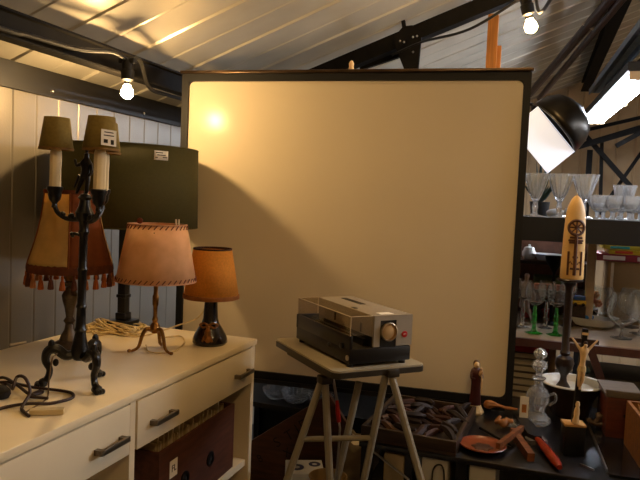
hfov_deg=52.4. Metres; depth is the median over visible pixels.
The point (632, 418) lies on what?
wooden crate
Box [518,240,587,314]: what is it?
curio riser
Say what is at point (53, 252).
lamp
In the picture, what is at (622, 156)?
wall
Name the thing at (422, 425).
piece
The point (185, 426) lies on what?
envelope
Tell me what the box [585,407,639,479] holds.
picture frame
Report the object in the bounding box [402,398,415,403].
piece
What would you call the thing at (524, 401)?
picture card
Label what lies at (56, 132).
shade
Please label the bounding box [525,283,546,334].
wine glass
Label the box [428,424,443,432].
piece
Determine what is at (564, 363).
candle stand
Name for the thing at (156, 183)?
lamp
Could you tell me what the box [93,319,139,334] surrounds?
cable
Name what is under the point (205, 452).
storage box
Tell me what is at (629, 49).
beam
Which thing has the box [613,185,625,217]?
flute
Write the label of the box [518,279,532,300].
bowl
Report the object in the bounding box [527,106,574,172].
diffuser
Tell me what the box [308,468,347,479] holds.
tub
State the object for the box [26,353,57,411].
wire
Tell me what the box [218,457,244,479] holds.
shelf
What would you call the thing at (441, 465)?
cable
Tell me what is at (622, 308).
glass
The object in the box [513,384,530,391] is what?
flat book
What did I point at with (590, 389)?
basin
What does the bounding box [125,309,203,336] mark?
cable
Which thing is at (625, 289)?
bowl
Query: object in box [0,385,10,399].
plug
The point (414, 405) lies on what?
piece
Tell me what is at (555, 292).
bowl
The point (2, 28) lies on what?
cable
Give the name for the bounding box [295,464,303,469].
print
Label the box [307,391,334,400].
glass bowl
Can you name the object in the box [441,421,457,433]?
piece
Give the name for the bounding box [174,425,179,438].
envelope
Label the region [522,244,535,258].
pot
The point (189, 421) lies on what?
envelope
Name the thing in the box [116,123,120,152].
shade
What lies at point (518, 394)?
flat book
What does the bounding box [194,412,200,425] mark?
envelope
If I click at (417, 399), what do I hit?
piece
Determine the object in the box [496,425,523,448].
wooden stick
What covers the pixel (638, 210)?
glass
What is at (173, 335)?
cable
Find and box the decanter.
[526,348,556,426]
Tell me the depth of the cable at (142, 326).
1.83 m
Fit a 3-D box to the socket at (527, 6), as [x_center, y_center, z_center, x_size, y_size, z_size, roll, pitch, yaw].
[0.566,-0.640,1.778,0.050,0.071,0.036,-11,7,19]
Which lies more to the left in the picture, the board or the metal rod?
the metal rod
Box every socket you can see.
[65,276,75,281]
[119,58,136,84]
[516,0,534,19]
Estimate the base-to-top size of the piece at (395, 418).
0.026 m
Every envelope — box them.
[139,442,156,451]
[150,437,158,451]
[159,434,164,449]
[164,432,168,447]
[168,428,173,444]
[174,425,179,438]
[180,422,183,436]
[183,424,187,434]
[184,418,193,430]
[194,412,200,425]
[200,413,203,423]
[204,410,207,421]
[209,402,218,412]
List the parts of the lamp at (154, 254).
leg, stem, lamp shade, rim cord, rim cord, leg, leg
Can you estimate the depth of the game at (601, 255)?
2.40 m
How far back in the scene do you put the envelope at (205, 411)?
1.68 m
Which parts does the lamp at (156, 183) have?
lamp shade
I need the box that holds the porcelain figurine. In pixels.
[519,273,531,321]
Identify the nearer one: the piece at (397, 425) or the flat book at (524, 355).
the piece at (397, 425)
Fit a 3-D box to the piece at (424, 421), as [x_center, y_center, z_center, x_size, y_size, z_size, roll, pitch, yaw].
[0.273,0.469,1.663,0.016,0.016,0.067,1,4,-24]
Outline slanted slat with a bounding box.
[587,344,604,379]
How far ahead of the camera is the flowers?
1.72 m
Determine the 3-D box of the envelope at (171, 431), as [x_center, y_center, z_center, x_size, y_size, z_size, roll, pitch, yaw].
[-0.469,0.523,1.561,0.251,0.200,0.020,4,4,18]
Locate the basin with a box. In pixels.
[542,373,599,419]
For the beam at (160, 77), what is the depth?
1.67 m
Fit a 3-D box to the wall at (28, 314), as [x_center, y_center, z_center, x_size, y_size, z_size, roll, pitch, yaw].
[-0.731,0.249,2.277,0.030,1.565,6.700,4,4,19]
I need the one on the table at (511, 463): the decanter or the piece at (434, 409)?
the decanter
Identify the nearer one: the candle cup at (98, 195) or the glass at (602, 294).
the candle cup at (98, 195)
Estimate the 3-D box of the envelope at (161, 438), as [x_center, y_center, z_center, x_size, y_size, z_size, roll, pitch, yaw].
[-0.478,0.533,1.536,0.251,0.183,0.011,4,4,18]
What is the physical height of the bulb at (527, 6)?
0.112 m
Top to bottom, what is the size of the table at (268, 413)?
0.860 m
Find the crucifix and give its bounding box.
[569,328,598,423]
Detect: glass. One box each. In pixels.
[517,279,532,327]
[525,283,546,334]
[538,280,555,328]
[546,284,564,336]
[559,282,576,326]
[588,195,607,219]
[593,286,613,315]
[600,207,607,218]
[606,195,623,219]
[606,292,639,339]
[617,208,625,219]
[620,287,639,328]
[622,196,639,220]
[629,290,639,335]
[635,207,639,220]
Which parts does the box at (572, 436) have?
lid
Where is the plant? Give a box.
[525,162,551,215]
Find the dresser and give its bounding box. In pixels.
[0,326,256,479]
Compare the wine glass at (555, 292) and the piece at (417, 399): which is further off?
the wine glass at (555, 292)
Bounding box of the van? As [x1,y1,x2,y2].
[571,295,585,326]
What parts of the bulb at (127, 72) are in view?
glass globe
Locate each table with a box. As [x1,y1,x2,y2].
[253,383,389,460]
[359,398,626,479]
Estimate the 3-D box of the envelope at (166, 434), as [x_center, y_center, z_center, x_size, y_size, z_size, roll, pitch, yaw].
[-0.474,0.529,1.549,0.246,0.182,0.004,4,2,17]
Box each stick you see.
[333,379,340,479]
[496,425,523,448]
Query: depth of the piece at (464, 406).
1.76 m
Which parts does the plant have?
pot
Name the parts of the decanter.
handle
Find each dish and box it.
[508,419,518,427]
[524,436,547,445]
[562,313,614,328]
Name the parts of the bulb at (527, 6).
glass globe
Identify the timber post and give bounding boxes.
[485,14,501,67]
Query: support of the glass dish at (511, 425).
on the table at (511, 463)
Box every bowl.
[262,384,288,399]
[280,387,311,403]
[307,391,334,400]
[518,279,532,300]
[525,283,546,305]
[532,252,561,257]
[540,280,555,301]
[547,284,564,306]
[560,282,576,297]
[620,287,639,292]
[630,290,639,321]
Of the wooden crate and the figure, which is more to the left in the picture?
the figure
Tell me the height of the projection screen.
0.996 m
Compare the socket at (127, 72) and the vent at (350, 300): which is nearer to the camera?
the vent at (350, 300)
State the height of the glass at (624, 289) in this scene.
0.141 m
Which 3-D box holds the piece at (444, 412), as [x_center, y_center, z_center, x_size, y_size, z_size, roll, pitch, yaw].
[0.335,0.459,1.728,0.025,0.021,0.073,2,4,-5]
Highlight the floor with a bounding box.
[252,369,571,438]
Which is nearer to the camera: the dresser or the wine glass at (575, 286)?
the dresser
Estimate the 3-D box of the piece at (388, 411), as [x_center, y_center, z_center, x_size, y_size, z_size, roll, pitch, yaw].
[0.198,0.463,1.736,0.015,0.018,0.061,0,5,-39]
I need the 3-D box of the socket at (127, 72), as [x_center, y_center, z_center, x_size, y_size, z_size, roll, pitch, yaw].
[-0.528,-0.462,1.783,0.050,0.071,0.036,4,4,19]
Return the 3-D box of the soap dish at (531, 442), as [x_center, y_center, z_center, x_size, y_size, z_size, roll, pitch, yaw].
[0.536,0.499,1.614,0.050,0.012,0.035,2,4,-4]
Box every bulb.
[119,58,136,98]
[516,0,536,32]
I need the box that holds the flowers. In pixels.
[586,412,602,426]
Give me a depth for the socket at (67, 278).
1.63 m
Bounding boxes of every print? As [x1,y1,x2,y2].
[104,131,113,144]
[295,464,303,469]
[309,462,319,466]
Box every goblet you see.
[524,172,548,216]
[545,255,560,325]
[548,173,573,217]
[573,174,599,218]
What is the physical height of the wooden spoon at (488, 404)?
0.026 m
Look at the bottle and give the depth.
1.74 m
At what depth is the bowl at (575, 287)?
2.30 m
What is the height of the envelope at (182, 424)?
0.187 m
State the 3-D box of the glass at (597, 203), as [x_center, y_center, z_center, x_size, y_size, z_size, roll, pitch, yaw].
[0.866,-0.102,2.026,0.066,0.075,0.066,4,4,19]
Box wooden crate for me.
[624,400,639,467]
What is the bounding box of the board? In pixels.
[584,244,596,318]
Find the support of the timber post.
on the floor
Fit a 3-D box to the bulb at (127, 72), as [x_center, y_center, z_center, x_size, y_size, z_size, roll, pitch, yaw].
[-0.529,-0.442,1.784,0.050,0.110,0.036,4,4,19]
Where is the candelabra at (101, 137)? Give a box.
[34,115,120,394]
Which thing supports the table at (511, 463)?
on the floor
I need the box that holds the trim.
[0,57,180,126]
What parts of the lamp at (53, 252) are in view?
shade panel, stem, shade panel, shade panel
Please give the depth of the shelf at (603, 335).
2.19 m
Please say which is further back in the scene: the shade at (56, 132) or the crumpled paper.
the crumpled paper
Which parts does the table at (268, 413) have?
post, panel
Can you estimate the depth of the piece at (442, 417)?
1.68 m
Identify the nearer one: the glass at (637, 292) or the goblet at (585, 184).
the goblet at (585, 184)
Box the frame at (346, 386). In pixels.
[254,378,504,410]
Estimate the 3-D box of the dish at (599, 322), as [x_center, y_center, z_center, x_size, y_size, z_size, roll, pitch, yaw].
[0.970,0.294,2.337,0.194,0.034,0.114,5,4,37]
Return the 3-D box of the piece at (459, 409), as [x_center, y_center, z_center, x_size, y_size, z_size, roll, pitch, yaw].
[0.372,0.455,1.716,0.018,0.027,0.070,2,4,-10]
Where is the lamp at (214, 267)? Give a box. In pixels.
[183,246,239,346]
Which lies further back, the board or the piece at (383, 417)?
the board
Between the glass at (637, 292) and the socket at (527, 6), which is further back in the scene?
the glass at (637, 292)
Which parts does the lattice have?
post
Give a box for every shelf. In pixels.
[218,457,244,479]
[372,455,556,479]
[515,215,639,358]
[516,311,639,348]
[522,215,639,246]
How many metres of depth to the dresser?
1.38 m
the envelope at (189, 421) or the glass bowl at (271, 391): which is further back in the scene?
the glass bowl at (271, 391)
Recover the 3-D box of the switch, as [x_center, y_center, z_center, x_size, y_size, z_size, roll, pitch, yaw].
[-0.485,0.304,1.155,0.057,0.009,0.016,2,4,-13]
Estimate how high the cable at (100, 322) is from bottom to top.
0.026 m
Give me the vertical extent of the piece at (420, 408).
0.023 m
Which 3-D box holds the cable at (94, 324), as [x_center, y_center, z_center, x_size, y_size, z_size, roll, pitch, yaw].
[-0.580,0.252,1.895,0.172,0.016,0.152,4,4,19]
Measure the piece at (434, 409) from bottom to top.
0.019 m
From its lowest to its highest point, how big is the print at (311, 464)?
0.001 m
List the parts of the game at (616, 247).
printed panel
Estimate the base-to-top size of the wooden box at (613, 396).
0.128 m
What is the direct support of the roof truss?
attached to the ceiling
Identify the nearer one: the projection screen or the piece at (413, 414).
the piece at (413, 414)
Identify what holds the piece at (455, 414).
in the wooden tray at (440, 443)
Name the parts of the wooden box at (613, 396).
panel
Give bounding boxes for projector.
[296,296,412,367]
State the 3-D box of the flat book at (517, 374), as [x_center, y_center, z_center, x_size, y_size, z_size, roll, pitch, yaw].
[0.718,0.450,2.256,0.145,0.022,0.170,4,4,19]
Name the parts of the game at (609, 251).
printed panel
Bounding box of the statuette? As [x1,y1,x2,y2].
[469,360,483,415]
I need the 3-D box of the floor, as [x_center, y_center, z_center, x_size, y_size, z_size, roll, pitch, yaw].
[0.837,1.183,1.725,3.600,0.100,6.900,4,4,19]
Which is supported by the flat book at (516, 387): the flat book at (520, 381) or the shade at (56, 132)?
the flat book at (520, 381)
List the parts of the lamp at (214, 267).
lamp shade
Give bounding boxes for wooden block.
[510,428,534,461]
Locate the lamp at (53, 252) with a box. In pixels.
[23,189,114,350]
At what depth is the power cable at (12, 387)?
1.20 m
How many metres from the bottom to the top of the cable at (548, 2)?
0.428 m
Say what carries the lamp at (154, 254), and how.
on the dresser
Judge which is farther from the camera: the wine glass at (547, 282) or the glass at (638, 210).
the wine glass at (547, 282)
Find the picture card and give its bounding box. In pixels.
[519,396,528,417]
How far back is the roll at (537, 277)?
2.48 m
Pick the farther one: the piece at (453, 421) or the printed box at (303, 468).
the printed box at (303, 468)
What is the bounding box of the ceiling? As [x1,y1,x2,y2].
[0,0,639,107]
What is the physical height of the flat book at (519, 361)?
0.022 m
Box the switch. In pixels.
[29,407,64,415]
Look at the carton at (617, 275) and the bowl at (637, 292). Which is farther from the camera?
the carton at (617, 275)
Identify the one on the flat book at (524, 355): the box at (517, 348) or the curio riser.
the box at (517, 348)
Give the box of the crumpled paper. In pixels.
[546,209,563,215]
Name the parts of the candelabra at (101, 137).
leg, arm, switch knob, stem, arm, leg, leg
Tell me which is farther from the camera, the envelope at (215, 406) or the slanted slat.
the slanted slat
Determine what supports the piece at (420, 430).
in the wooden tray at (440, 443)
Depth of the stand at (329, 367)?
1.49 m
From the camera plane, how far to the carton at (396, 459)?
1.56 m
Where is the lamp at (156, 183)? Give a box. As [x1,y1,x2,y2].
[61,140,198,329]
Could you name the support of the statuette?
on the table at (511, 463)
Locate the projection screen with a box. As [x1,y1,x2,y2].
[175,60,533,410]
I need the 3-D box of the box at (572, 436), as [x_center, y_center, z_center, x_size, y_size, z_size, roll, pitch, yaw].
[0.604,0.473,1.554,0.050,0.076,0.038,3,4,5]
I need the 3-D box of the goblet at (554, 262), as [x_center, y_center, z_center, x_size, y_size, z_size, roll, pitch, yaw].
[0.835,0.181,2.330,0.068,0.248,0.068,4,4,19]
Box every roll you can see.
[9,341,26,345]
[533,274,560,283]
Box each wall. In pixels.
[0,86,253,423]
[523,76,639,368]
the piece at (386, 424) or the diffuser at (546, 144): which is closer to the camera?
the piece at (386, 424)
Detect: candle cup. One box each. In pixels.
[46,186,62,207]
[90,189,107,212]
[101,189,110,209]
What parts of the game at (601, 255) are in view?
printed panel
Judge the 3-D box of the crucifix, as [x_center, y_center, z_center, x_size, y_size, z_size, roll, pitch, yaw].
[0.620,0.323,1.534,0.068,0.226,0.023,3,4,5]
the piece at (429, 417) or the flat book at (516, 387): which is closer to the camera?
the piece at (429, 417)
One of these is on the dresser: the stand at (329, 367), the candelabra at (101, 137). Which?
the candelabra at (101, 137)
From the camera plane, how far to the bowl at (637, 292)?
2.20 m
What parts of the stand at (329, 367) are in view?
leg, leg, leg, edge trim, leg, brace rod, leg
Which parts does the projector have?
glass, plate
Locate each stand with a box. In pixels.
[276,337,424,479]
[555,277,583,387]
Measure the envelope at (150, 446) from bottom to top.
0.175 m
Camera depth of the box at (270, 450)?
1.93 m
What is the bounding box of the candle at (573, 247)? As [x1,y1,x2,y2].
[560,194,585,279]
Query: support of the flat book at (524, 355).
on the flat book at (519, 361)
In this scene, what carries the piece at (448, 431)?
in the wooden tray at (440, 443)
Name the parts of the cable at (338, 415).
rod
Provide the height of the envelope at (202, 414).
0.187 m
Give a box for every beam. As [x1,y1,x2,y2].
[0,5,181,95]
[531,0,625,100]
[589,19,639,94]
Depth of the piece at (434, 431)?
1.57 m
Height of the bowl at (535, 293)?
0.072 m
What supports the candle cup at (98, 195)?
on the candelabra at (101, 137)
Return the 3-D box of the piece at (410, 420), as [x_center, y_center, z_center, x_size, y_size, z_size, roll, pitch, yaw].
[0.225,0.454,1.635,0.018,0.025,0.083,0,4,-30]
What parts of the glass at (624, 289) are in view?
stem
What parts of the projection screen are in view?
rail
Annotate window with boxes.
[584,61,639,123]
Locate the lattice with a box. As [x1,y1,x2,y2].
[572,116,639,373]
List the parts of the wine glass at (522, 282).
stem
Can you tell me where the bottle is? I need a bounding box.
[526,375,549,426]
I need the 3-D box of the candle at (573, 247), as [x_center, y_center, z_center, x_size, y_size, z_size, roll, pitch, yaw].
[0.711,-0.010,1.816,0.064,0.239,0.053,3,4,7]
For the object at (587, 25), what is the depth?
3.08 m
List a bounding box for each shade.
[39,116,73,148]
[82,115,118,148]
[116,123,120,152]
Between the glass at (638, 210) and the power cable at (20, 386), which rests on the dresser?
the power cable at (20, 386)
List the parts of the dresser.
drawer, upright panel, handle, handle, drawer, upright panel, handle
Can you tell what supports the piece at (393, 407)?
in the wooden tray at (440, 443)
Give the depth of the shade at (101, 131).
1.22 m
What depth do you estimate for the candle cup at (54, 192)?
1.31 m
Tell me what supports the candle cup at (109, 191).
on the candelabra at (101, 137)
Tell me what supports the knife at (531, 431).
on the table at (511, 463)
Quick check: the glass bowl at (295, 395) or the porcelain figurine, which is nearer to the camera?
the glass bowl at (295, 395)
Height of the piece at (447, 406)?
0.022 m
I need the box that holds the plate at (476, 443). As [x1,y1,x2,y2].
[460,435,505,453]
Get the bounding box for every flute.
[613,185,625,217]
[624,185,636,218]
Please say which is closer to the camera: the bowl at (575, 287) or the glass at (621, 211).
the glass at (621, 211)
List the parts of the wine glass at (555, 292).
stem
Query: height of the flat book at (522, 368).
0.022 m
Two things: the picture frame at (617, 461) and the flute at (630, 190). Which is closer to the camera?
the picture frame at (617, 461)
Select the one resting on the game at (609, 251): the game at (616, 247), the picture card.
the game at (616, 247)
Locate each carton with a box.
[383,451,418,479]
[422,457,455,479]
[469,465,499,479]
[602,261,639,325]
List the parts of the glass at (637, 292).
stem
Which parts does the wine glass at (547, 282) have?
stem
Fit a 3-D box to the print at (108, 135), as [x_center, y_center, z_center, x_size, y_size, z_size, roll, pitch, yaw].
[-0.397,-0.191,1.222,0.021,0.024,0.003,-1,5,-43]
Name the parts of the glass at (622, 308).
stem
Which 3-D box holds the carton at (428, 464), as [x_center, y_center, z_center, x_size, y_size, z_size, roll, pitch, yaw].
[0.304,0.562,1.635,0.061,0.104,0.220,4,4,19]
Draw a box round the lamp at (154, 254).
[115,218,196,354]
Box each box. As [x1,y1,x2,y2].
[134,401,234,479]
[250,393,346,479]
[285,460,322,479]
[515,346,548,354]
[559,419,586,456]
[597,379,639,438]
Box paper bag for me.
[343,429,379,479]
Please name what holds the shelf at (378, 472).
attached to the table at (511, 463)
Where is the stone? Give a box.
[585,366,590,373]
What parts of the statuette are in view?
arm, lily stem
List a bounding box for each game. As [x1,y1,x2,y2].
[596,251,639,262]
[599,244,639,250]
[604,249,639,255]
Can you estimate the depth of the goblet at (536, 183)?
2.06 m
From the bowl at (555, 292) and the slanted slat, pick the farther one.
the bowl at (555, 292)
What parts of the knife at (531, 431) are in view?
handle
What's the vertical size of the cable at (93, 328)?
0.014 m
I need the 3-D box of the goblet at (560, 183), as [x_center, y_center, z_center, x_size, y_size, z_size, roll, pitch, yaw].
[0.760,-0.140,2.061,0.086,0.138,0.086,4,4,19]
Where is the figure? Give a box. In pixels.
[494,415,513,427]
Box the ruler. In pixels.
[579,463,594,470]
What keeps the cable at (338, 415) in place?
on the floor
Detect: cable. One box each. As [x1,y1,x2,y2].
[0,25,181,100]
[0,374,31,417]
[0,376,74,409]
[86,321,146,334]
[86,322,146,336]
[86,325,144,335]
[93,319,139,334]
[95,318,133,331]
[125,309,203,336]
[145,335,184,353]
[391,0,551,55]
[431,464,444,479]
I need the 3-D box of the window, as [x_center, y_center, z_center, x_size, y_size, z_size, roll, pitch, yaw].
[1.409,-0.672,3.108,0.130,0.070,1.354,3,4,15]
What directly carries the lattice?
on the floor
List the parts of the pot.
pot, lid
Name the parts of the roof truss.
gusset plate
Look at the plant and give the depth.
2.27 m
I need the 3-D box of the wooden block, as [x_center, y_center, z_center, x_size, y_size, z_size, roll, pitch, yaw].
[0.490,0.497,1.581,0.016,0.022,0.169,3,4,3]
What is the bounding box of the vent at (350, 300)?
[342,298,363,303]
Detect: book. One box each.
[512,390,526,397]
[513,377,534,385]
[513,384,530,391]
[514,358,546,365]
[514,364,542,373]
[514,364,547,379]
[515,351,548,360]
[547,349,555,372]
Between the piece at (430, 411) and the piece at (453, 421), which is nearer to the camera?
the piece at (453, 421)
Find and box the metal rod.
[479,427,512,446]
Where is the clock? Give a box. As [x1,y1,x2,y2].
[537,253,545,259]
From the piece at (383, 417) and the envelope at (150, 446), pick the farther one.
the piece at (383, 417)
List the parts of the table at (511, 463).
leg, leg, leg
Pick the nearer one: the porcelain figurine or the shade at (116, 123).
the shade at (116, 123)
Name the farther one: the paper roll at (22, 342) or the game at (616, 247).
the game at (616, 247)
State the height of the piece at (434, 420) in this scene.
0.026 m
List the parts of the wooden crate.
panel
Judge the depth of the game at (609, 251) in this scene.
2.40 m
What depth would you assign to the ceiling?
2.20 m
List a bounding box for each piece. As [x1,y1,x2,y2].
[380,414,391,420]
[381,420,397,430]
[385,409,396,414]
[387,405,411,410]
[388,414,400,422]
[393,422,415,431]
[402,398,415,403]
[406,411,425,417]
[407,417,421,423]
[410,402,431,409]
[413,405,424,412]
[414,397,434,405]
[414,427,426,434]
[420,418,432,424]
[420,424,430,434]
[423,413,434,422]
[424,408,434,414]
[424,428,438,435]
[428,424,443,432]
[431,405,441,414]
[431,418,442,424]
[432,414,450,420]
[438,407,452,417]
[439,424,456,439]
[440,405,454,412]
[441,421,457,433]
[446,409,467,422]
[446,418,460,424]
[454,404,467,417]
[460,402,470,409]
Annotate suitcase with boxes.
[585,360,639,407]
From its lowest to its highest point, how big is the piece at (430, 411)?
0.024 m
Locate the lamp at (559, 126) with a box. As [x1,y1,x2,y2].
[527,94,589,172]
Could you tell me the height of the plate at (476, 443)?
0.014 m
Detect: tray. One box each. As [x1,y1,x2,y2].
[361,395,475,456]
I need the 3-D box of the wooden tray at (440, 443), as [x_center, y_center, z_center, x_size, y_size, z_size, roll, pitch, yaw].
[0.264,0.472,1.688,0.232,0.034,0.300,4,4,22]
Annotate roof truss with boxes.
[308,0,519,69]

